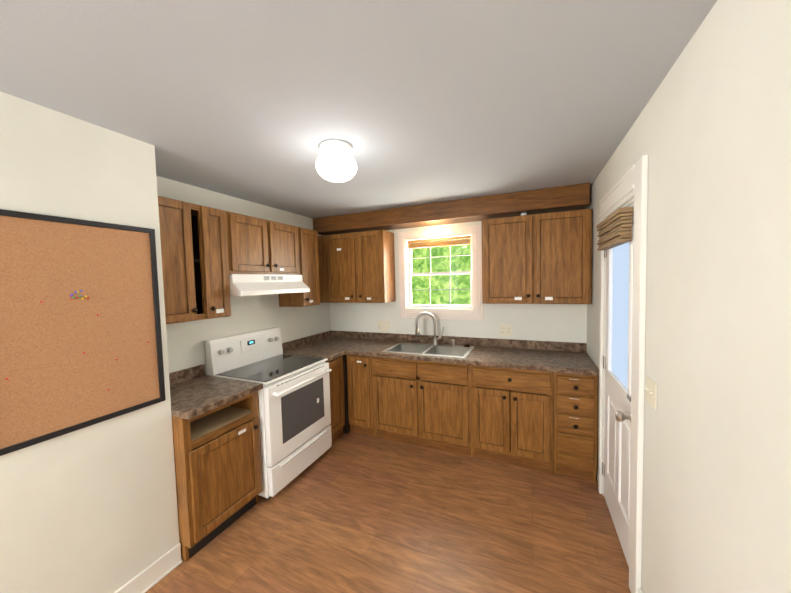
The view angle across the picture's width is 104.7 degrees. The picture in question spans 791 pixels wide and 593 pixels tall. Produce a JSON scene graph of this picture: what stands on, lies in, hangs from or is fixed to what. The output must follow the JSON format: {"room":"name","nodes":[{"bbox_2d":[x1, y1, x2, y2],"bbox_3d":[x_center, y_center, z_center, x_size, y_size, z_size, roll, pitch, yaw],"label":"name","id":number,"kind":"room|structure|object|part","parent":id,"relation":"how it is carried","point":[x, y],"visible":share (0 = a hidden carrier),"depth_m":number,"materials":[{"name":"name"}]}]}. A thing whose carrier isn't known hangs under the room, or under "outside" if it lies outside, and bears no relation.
{"room":"kitchen","nodes":[
{"label":"kitchen","id":0,"kind":"room"},
{"bbox_2d":[0,91,179,592],"bbox_3d":[-2.392,0.478,0.080,0.650,2.410,3.940,0,3,24],"label":"wall","id":1,"kind":"structure","parent":0,"point":[91,509],"depth_m":1.43,"materials":[{"name":"paint"}]},
{"bbox_2d":[0,209,165,455],"bbox_3d":[-1.445,0.126,1.413,0.018,0.959,0.635,0,3,24],"label":"bulletin board","id":2,"kind":"object","parent":1,"relation":"attached to","point":[80,336],"visible":1,"depth_m":1.38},
{"bbox_2d":[114,543,182,592],"bbox_3d":[-2.054,1.623,0.002,0.023,0.115,3.938,0,3,24],"label":"baseboard","id":3,"kind":"structure","parent":1,"relation":"attached to","point":[153,573],"depth_m":1.67,"materials":[{"name":"white wood"}]},
{"bbox_2d":[156,176,330,374],"bbox_3d":[-1.383,0.305,3.017,0.150,2.410,2.260,0,3,24],"label":"wall","id":4,"kind":"structure","parent":0,"point":[185,345],"depth_m":2.75,"materials":[{"name":"paint"}]},
{"bbox_2d":[158,196,230,323],"bbox_3d":[-1.500,-0.233,2.119,0.350,0.800,0.553,0,3,24],"label":"upper cabinet","id":5,"kind":"object","parent":4,"relation":"attached to","point":[195,263],"visible":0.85,"depth_m":2.08,"materials":[{"name":"brown wood"}]},
{"bbox_2d":[226,211,299,274],"bbox_3d":[-1.234,-0.433,2.730,0.350,0.475,0.796,0,3,24],"label":"upper cabinet","id":6,"kind":"object","parent":4,"relation":"attached to","point":[258,246],"visible":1,"depth_m":2.60,"materials":[{"name":"brown wood"}]},
{"bbox_2d":[229,274,309,295],"bbox_3d":[-1.195,-0.108,2.733,0.416,0.171,0.790,0,3,24],"label":"range hood","id":7,"kind":"object","parent":6,"relation":"attached to","point":[252,284],"visible":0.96,"depth_m":2.56,"materials":[{"name":"white metal"}]},
{"bbox_2d":[279,227,319,306],"bbox_3d":[-1.012,-0.302,3.238,0.350,0.800,0.288,0,3,24],"label":"upper cabinet","id":8,"kind":"object","parent":4,"relation":"attached to","point":[308,256],"visible":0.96,"depth_m":3.16,"materials":[{"name":"brown wood"}]},
{"bbox_2d":[0,0,716,217],"bbox_3d":[-0.803,-0.822,0.542,3.200,0.060,6.500,0,3,24],"label":"ceiling","id":9,"kind":"structure","parent":0,"point":[415,102],"depth_m":1.20,"materials":[{"name":"grey paint"}]},
{"bbox_2d":[316,139,356,181],"bbox_3d":[-0.341,-0.767,1.764,0.234,0.193,0.234,0,3,24],"label":"ceiling light fixture","id":10,"kind":"object","parent":9,"relation":"attached to","point":[335,162],"visible":1,"depth_m":1.69,"materials":[{"name":"white glass"}]},
{"bbox_2d":[313,183,589,234],"bbox_3d":[0.370,-0.867,3.249,2.858,0.175,0.296,0,3,24],"label":"soffit beam","id":11,"kind":"structure","parent":9,"relation":"attached to","point":[556,199],"depth_m":2.99,"materials":[{"name":"brown wood"}]},
{"bbox_2d":[145,432,630,592],"bbox_3d":[-0.741,1.644,0.666,3.200,0.060,6.500,0,3,24],"label":"floor","id":12,"kind":"structure","parent":0,"point":[351,512],"depth_m":1.96,"materials":[{"name":"wood"}]},
{"bbox_2d":[172,391,261,561],"bbox_3d":[-1.343,1.119,2.108,0.640,0.874,0.526,0,3,24],"label":"base cabinet","id":13,"kind":"object","parent":12,"relation":"on","point":[217,461],"visible":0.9,"depth_m":1.93,"materials":[{"name":"brown wood"}]},
{"bbox_2d":[169,364,262,419],"bbox_3d":[-1.354,0.619,2.084,0.642,0.125,0.530,0,3,24],"label":"countertop","id":14,"kind":"structure","parent":13,"relation":"on","point":[195,391],"depth_m":2.07,"materials":[{"name":"laminate"}]},
{"bbox_2d":[205,327,331,499],"bbox_3d":[-1.041,0.924,2.674,0.706,1.190,0.750,0,3,24],"label":"range","id":15,"kind":"object","parent":12,"relation":"on","point":[294,407],"visible":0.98,"depth_m":2.51,"materials":[{"name":"white metal"}]},
{"bbox_2d":[328,356,344,441],"bbox_3d":[-0.877,1.051,3.217,0.607,0.874,0.340,0,3,24],"label":"base cabinet","id":16,"kind":"object","parent":12,"relation":"on","point":[337,405],"visible":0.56,"depth_m":3.13,"materials":[{"name":"brown wood"}]},
{"bbox_2d":[282,338,344,361],"bbox_3d":[-0.876,0.553,3.158,0.660,0.125,0.292,0,3,24],"label":"countertop","id":17,"kind":"structure","parent":16,"relation":"on","point":[308,347],"depth_m":3.29,"materials":[{"name":"laminate"}]},
{"bbox_2d":[343,354,349,433],"bbox_3d":[-0.684,1.024,3.655,0.609,0.874,0.609,0,3,24],"label":"base cabinet","id":18,"kind":"object","parent":12,"relation":"on","point":[346,428],"visible":0.07,"depth_m":3.26,"materials":[{"name":"brown wood"}]},
{"bbox_2d":[346,354,374,436],"bbox_3d":[-0.271,1.024,3.458,0.298,0.874,0.640,0,3,24],"label":"base cabinet","id":19,"kind":"object","parent":12,"relation":"on","point":[359,390],"visible":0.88,"depth_m":3.20,"materials":[{"name":"brown wood"}]},
{"bbox_2d":[371,356,471,456],"bbox_3d":[0.328,1.022,3.196,1.001,0.874,0.640,0,3,24],"label":"base cabinet","id":20,"kind":"object","parent":12,"relation":"on","point":[427,404],"visible":0.94,"depth_m":2.92,"materials":[{"name":"brown wood"}]},
{"bbox_2d":[304,330,598,375],"bbox_3d":[0.339,0.523,3.148,2.893,0.125,0.663,0,3,24],"label":"countertop","id":21,"kind":"structure","parent":20,"relation":"on","point":[549,356],"depth_m":2.96,"materials":[{"name":"laminate"}]},
{"bbox_2d":[382,312,474,358],"bbox_3d":[0.348,0.457,3.143,0.840,0.558,0.520,0,3,24],"label":"sink","id":22,"kind":"object","parent":21,"relation":"in","point":[434,348],"visible":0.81,"depth_m":3.27,"materials":[{"name":"silver metal"}]},
{"bbox_2d":[415,312,443,344],"bbox_3d":[0.371,0.349,3.299,0.286,0.361,0.172,0,3,24],"label":"faucet","id":23,"kind":"object","parent":21,"relation":"on","point":[417,333],"depth_m":3.31,"materials":[{"name":"silver metal"}]},
{"bbox_2d":[470,365,552,472],"bbox_3d":[1.091,1.020,2.863,0.661,0.874,0.640,0,3,24],"label":"base cabinet","id":24,"kind":"object","parent":12,"relation":"on","point":[511,416],"visible":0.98,"depth_m":2.60,"materials":[{"name":"brown wood"}]},
{"bbox_2d":[553,372,597,481],"bbox_3d":[1.534,1.019,2.670,0.298,0.874,0.640,0,3,24],"label":"drawers","id":25,"kind":"object","parent":12,"relation":"on","point":[574,425],"visible":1,"depth_m":2.41,"materials":[{"name":"brown wood"}]},
{"bbox_2d":[330,206,587,352],"bbox_3d":[0.496,0.233,3.509,3.200,2.410,0.150,0,3,24],"label":"wall","id":26,"kind":"structure","parent":0,"point":[554,322],"depth_m":3.25,"materials":[{"name":"paint"}]},
{"bbox_2d":[318,230,395,302],"bbox_3d":[-0.504,-0.334,3.635,0.930,0.800,0.350,0,3,24],"label":"upper cabinet","id":27,"kind":"object","parent":26,"relation":"attached to","point":[356,267],"visible":0.98,"depth_m":3.48,"materials":[{"name":"brown wood"}]},
{"bbox_2d":[377,321,389,331],"bbox_3d":[-0.146,0.366,3.705,0.165,0.133,0.018,0,3,24],"label":"electrical outlet","id":28,"kind":"object","parent":26,"relation":"attached to","point":[383,326],"visible":1,"depth_m":3.71,"materials":[{"name":"beige plastic"}]},
{"bbox_2d":[398,225,483,320],"bbox_3d":[0.510,-0.250,3.456,0.957,1.008,0.182,0,3,24],"label":"window","id":29,"kind":"structure","parent":26,"relation":"in","point":[474,310],"depth_m":3.40,"materials":[{"name":"white"}]},
{"bbox_2d":[408,236,470,248],"bbox_3d":[0.475,-0.604,3.410,0.715,0.088,0.038,0,3,24],"label":"window blind","id":30,"kind":"object","parent":29,"relation":"attached to","point":[449,241],"visible":0.98,"depth_m":3.39,"materials":[{"name":"brown wood"}]},
{"bbox_2d":[499,324,511,335],"bbox_3d":[1.136,0.348,3.149,0.120,0.125,0.009,0,3,24],"label":"electrical outlet","id":31,"kind":"object","parent":26,"relation":"attached to","point":[505,329],"visible":1,"depth_m":3.15,"materials":[{"name":"beige plastic"}]},
{"bbox_2d":[481,209,591,303],"bbox_3d":[1.286,-0.340,2.853,0.895,0.800,0.350,0,3,24],"label":"upper cabinet","id":32,"kind":"object","parent":26,"relation":"attached to","point":[544,258],"visible":1,"depth_m":2.71,"materials":[{"name":"brown wood"}]},
{"bbox_2d":[596,207,632,250],"bbox_3d":[1.314,-0.392,1.852,0.061,0.177,0.580,0,3,24],"label":"blind","id":33,"kind":"object","parent":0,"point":[615,230],"depth_m":1.68,"materials":[{"name":"brown wood"}]},
{"bbox_2d":[587,0,790,592],"bbox_3d":[0.626,0.407,-0.006,0.150,2.410,6.200,0,3,24],"label":"wall","id":34,"kind":"structure","parent":0,"point":[709,133],"depth_m":0.88,"materials":[{"name":"paint"}]},
{"bbox_2d":[596,203,633,566],"bbox_3d":[1.360,0.490,1.895,0.119,2.000,0.734,0,3,24],"label":"door leaf","id":35,"kind":"structure","parent":34,"relation":"in","point":[615,235],"depth_m":1.87,"materials":[{"name":"white wood"}]},
{"bbox_3d":[1.221,0.643,1.628,0.077,0.066,0.066,0,3,24],"label":"knob","id":36,"kind":"part","parent":35,"relation":"part of","materials":[{"name":"silver metal"}]},
{"bbox_2d":[598,155,647,592],"bbox_3d":[1.410,0.415,1.827,0.180,2.170,0.910,0,3,24],"label":"door frame","id":37,"kind":"structure","parent":34,"relation":"attached to","point":[630,187],"depth_m":1.49,"materials":[{"name":"white wood"}]},
{"bbox_2d":[644,375,656,409],"bbox_3d":[1.127,0.423,1.354,0.018,0.115,0.120,0,3,24],"label":"light switch","id":38,"kind":"object","parent":34,"relation":"attached to","point":[650,388],"visible":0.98,"depth_m":1.34,"materials":[{"name":"beige plastic"}]},
{"label":"outside","id":39,"kind":"structure","parent":0,"visible":0},
{"bbox_2d":[411,238,470,304],"bbox_3d":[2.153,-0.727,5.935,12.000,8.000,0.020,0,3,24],"label":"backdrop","id":40,"kind":"structure","parent":39,"point":[439,262],"depth_m":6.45,"materials":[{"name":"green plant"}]}
]}

